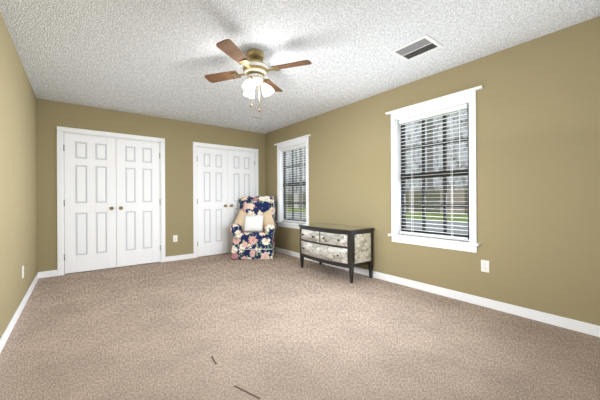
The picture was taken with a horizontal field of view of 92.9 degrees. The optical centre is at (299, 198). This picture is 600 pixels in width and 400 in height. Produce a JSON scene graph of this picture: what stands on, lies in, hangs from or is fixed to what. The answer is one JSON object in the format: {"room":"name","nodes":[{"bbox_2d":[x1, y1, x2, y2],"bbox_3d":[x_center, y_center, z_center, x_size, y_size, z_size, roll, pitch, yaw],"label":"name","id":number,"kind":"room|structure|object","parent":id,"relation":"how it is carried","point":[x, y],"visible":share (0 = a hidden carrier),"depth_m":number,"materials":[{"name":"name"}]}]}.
{"room":"bedroom","nodes":[
{"label":"bedroom","id":0,"kind":"room"},
{"bbox_2d":[0,12,37,337],"bbox_3d":[-1.880,-0.142,1.580,0.140,2.440,5.960,0,0,-38],"label":"wall","id":1,"kind":"structure","parent":0,"point":[18,174],"depth_m":2.56,"materials":[{"name":"beige paint"}]},
{"bbox_2d":[0,272,39,352],"bbox_3d":[-1.813,1.035,1.627,0.013,0.085,5.680,0,0,-38],"label":"baseboard","id":2,"kind":"structure","parent":1,"relation":"attached to","point":[5,335],"depth_m":2.49,"materials":[{"name":"white wood"}]},
{"bbox_2d":[37,99,265,271],"bbox_3d":[-2.190,-0.141,5.020,3.580,2.440,0.140,0,0,-38],"label":"wall","id":3,"kind":"structure","parent":0,"point":[180,137],"depth_m":4.74,"materials":[{"name":"beige paint"}]},
{"bbox_2d":[63,133,115,273],"bbox_3d":[-3.088,0.071,4.219,0.626,2.002,0.105,0,0,-38],"label":"closet leaf","id":4,"kind":"object","parent":3,"relation":"attached to","point":[90,201],"visible":1,"depth_m":4.22,"materials":[{"name":"white wood"}]},
{"bbox_2d":[57,126,164,275],"bbox_3d":[-2.875,0.037,4.458,1.398,2.092,0.128,0,0,-38],"label":"trim","id":5,"kind":"structure","parent":3,"relation":"attached to","point":[61,131],"depth_m":4.09,"materials":[{"name":"white wood"}]},
{"bbox_2d":[116,138,160,266],"bbox_3d":[-2.590,0.069,4.604,0.626,2.002,0.105,0,0,-38],"label":"closet leaf","id":6,"kind":"object","parent":3,"relation":"attached to","point":[137,202],"visible":1,"depth_m":4.60,"materials":[{"name":"white wood"}]},
{"bbox_2d":[165,254,192,261],"bbox_3d":[-2.101,1.036,4.987,0.467,0.085,0.013,0,0,-38],"label":"baseboard","id":7,"kind":"structure","parent":3,"relation":"attached to","point":[187,256],"depth_m":4.97,"materials":[{"name":"white wood"}]},
{"bbox_2d":[197,147,227,256],"bbox_3d":[-1.626,0.064,5.351,0.594,2.002,0.105,0,0,-38],"label":"closet leaf","id":8,"kind":"object","parent":3,"relation":"attached to","point":[212,201],"visible":0.96,"depth_m":5.36,"materials":[{"name":"white wood"}]},
{"bbox_2d":[193,142,258,257],"bbox_3d":[-1.425,0.029,5.580,1.334,2.092,0.128,0,0,-38],"label":"trim","id":9,"kind":"structure","parent":3,"relation":"attached to","point":[214,146],"depth_m":5.16,"materials":[{"name":"white wood"}]},
{"bbox_2d":[228,150,254,252],"bbox_3d":[-1.153,0.061,5.716,0.594,2.002,0.105,0,0,-38],"label":"closet leaf","id":10,"kind":"object","parent":3,"relation":"attached to","point":[241,173],"visible":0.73,"depth_m":5.67,"materials":[{"name":"white wood"}]},
{"bbox_2d":[0,251,599,399],"bbox_3d":[-0.403,1.119,2.719,3.860,0.101,5.960,0,0,-38],"label":"floor","id":11,"kind":"structure","parent":0,"point":[278,326],"depth_m":2.12,"materials":[{"name":"carpet"}]},
{"bbox_2d":[230,196,276,259],"bbox_3d":[-0.835,0.512,5.316,0.790,1.114,0.712,0,0,0],"label":"armchair","id":12,"kind":"object","parent":11,"relation":"on","point":[253,228],"visible":1,"depth_m":5.09,"materials":[{"name":"fabric"}]},
{"bbox_2d":[299,223,373,282],"bbox_3d":[0.451,0.732,4.070,0.536,0.666,1.074,0,0,-38],"label":"chest","id":13,"kind":"object","parent":11,"relation":"on","point":[349,247],"visible":1,"depth_m":3.76,"materials":[{"name":"black"}]},
{"bbox_2d":[0,0,599,133],"bbox_3d":[-0.416,-1.420,2.719,3.860,0.100,5.960,0,0,-38],"label":"ceiling","id":14,"kind":"structure","parent":0,"point":[159,58],"depth_m":2.56,"materials":[{"name":"white paint"}]},
{"bbox_2d":[250,115,264,119],"bbox_3d":[-0.719,-1.362,4.824,0.260,0.012,0.130,0,0,-38],"label":"ceiling vent","id":15,"kind":"object","parent":14,"relation":"in","point":[257,117],"visible":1,"depth_m":4.81,"materials":[{"name":"white"}]},
{"bbox_2d":[204,39,311,111],"bbox_3d":[-0.419,-1.089,2.682,0.828,0.560,0.828,0,0,-26],"label":"ceiling fan","id":16,"kind":"object","parent":14,"relation":"hanging from","point":[255,69],"visible":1,"depth_m":2.62,"materials":[{"name":"brown wood"}]},
{"bbox_2d":[390,34,442,61],"bbox_3d":[1.069,-1.371,2.629,0.300,0.012,0.360,0,0,-38],"label":"ceiling vent","id":17,"kind":"object","parent":14,"relation":"in","point":[418,47],"visible":1,"depth_m":2.61,"materials":[{"name":"white metal"}]},
{"bbox_2d":[265,16,599,325],"bbox_3d":[1.062,-0.158,3.857,0.140,2.440,5.960,0,0,-38],"label":"wall","id":18,"kind":"structure","parent":0,"point":[538,159],"depth_m":2.63,"materials":[{"name":"beige paint"}]},
{"bbox_2d":[274,134,310,228],"bbox_3d":[-0.110,-0.265,5.325,0.195,1.638,1.099,0,0,-38],"label":"window","id":19,"kind":"structure","parent":18,"relation":"in","point":[301,183],"depth_m":5.42,"materials":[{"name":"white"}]},
{"bbox_2d":[385,85,483,252],"bbox_3d":[1.495,-0.274,3.251,0.195,1.638,1.104,0,0,-38],"label":"window","id":20,"kind":"structure","parent":18,"relation":"in","point":[445,174],"depth_m":3.20,"materials":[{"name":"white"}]},
{"bbox_2d":[275,247,599,336],"bbox_3d":[0.996,1.020,3.802,0.040,0.085,5.680,0,0,-38],"label":"baseboard","id":21,"kind":"structure","parent":18,"relation":"attached to","point":[574,325],"depth_m":2.77,"materials":[{"name":"white"}]},
{"bbox_2d":[481,260,488,272],"bbox_3d":[1.803,0.662,2.780,0.010,0.116,0.072,0,0,-38],"label":"electrical outlet","id":22,"kind":"object","parent":18,"relation":"attached to","point":[484,265],"visible":1,"depth_m":2.78,"materials":[{"name":"white plastic"}]},
{"label":"outside","id":23,"kind":"structure","parent":0,"visible":0},
{"bbox_2d":[286,208,467,233],"bbox_3d":[11.409,1.618,11.985,25.560,0.020,85.000,0,0,-38],"label":"ground","id":24,"kind":"structure","parent":23,"point":[430,224],"depth_m":20.58,"materials":[{"name":"green plant"}]},
{"bbox_2d":[286,110,467,214],"bbox_3d":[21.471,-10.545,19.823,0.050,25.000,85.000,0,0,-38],"label":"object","id":25,"kind":"structure","parent":23,"point":[433,190],"depth_m":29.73,"materials":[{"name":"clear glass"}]}
]}

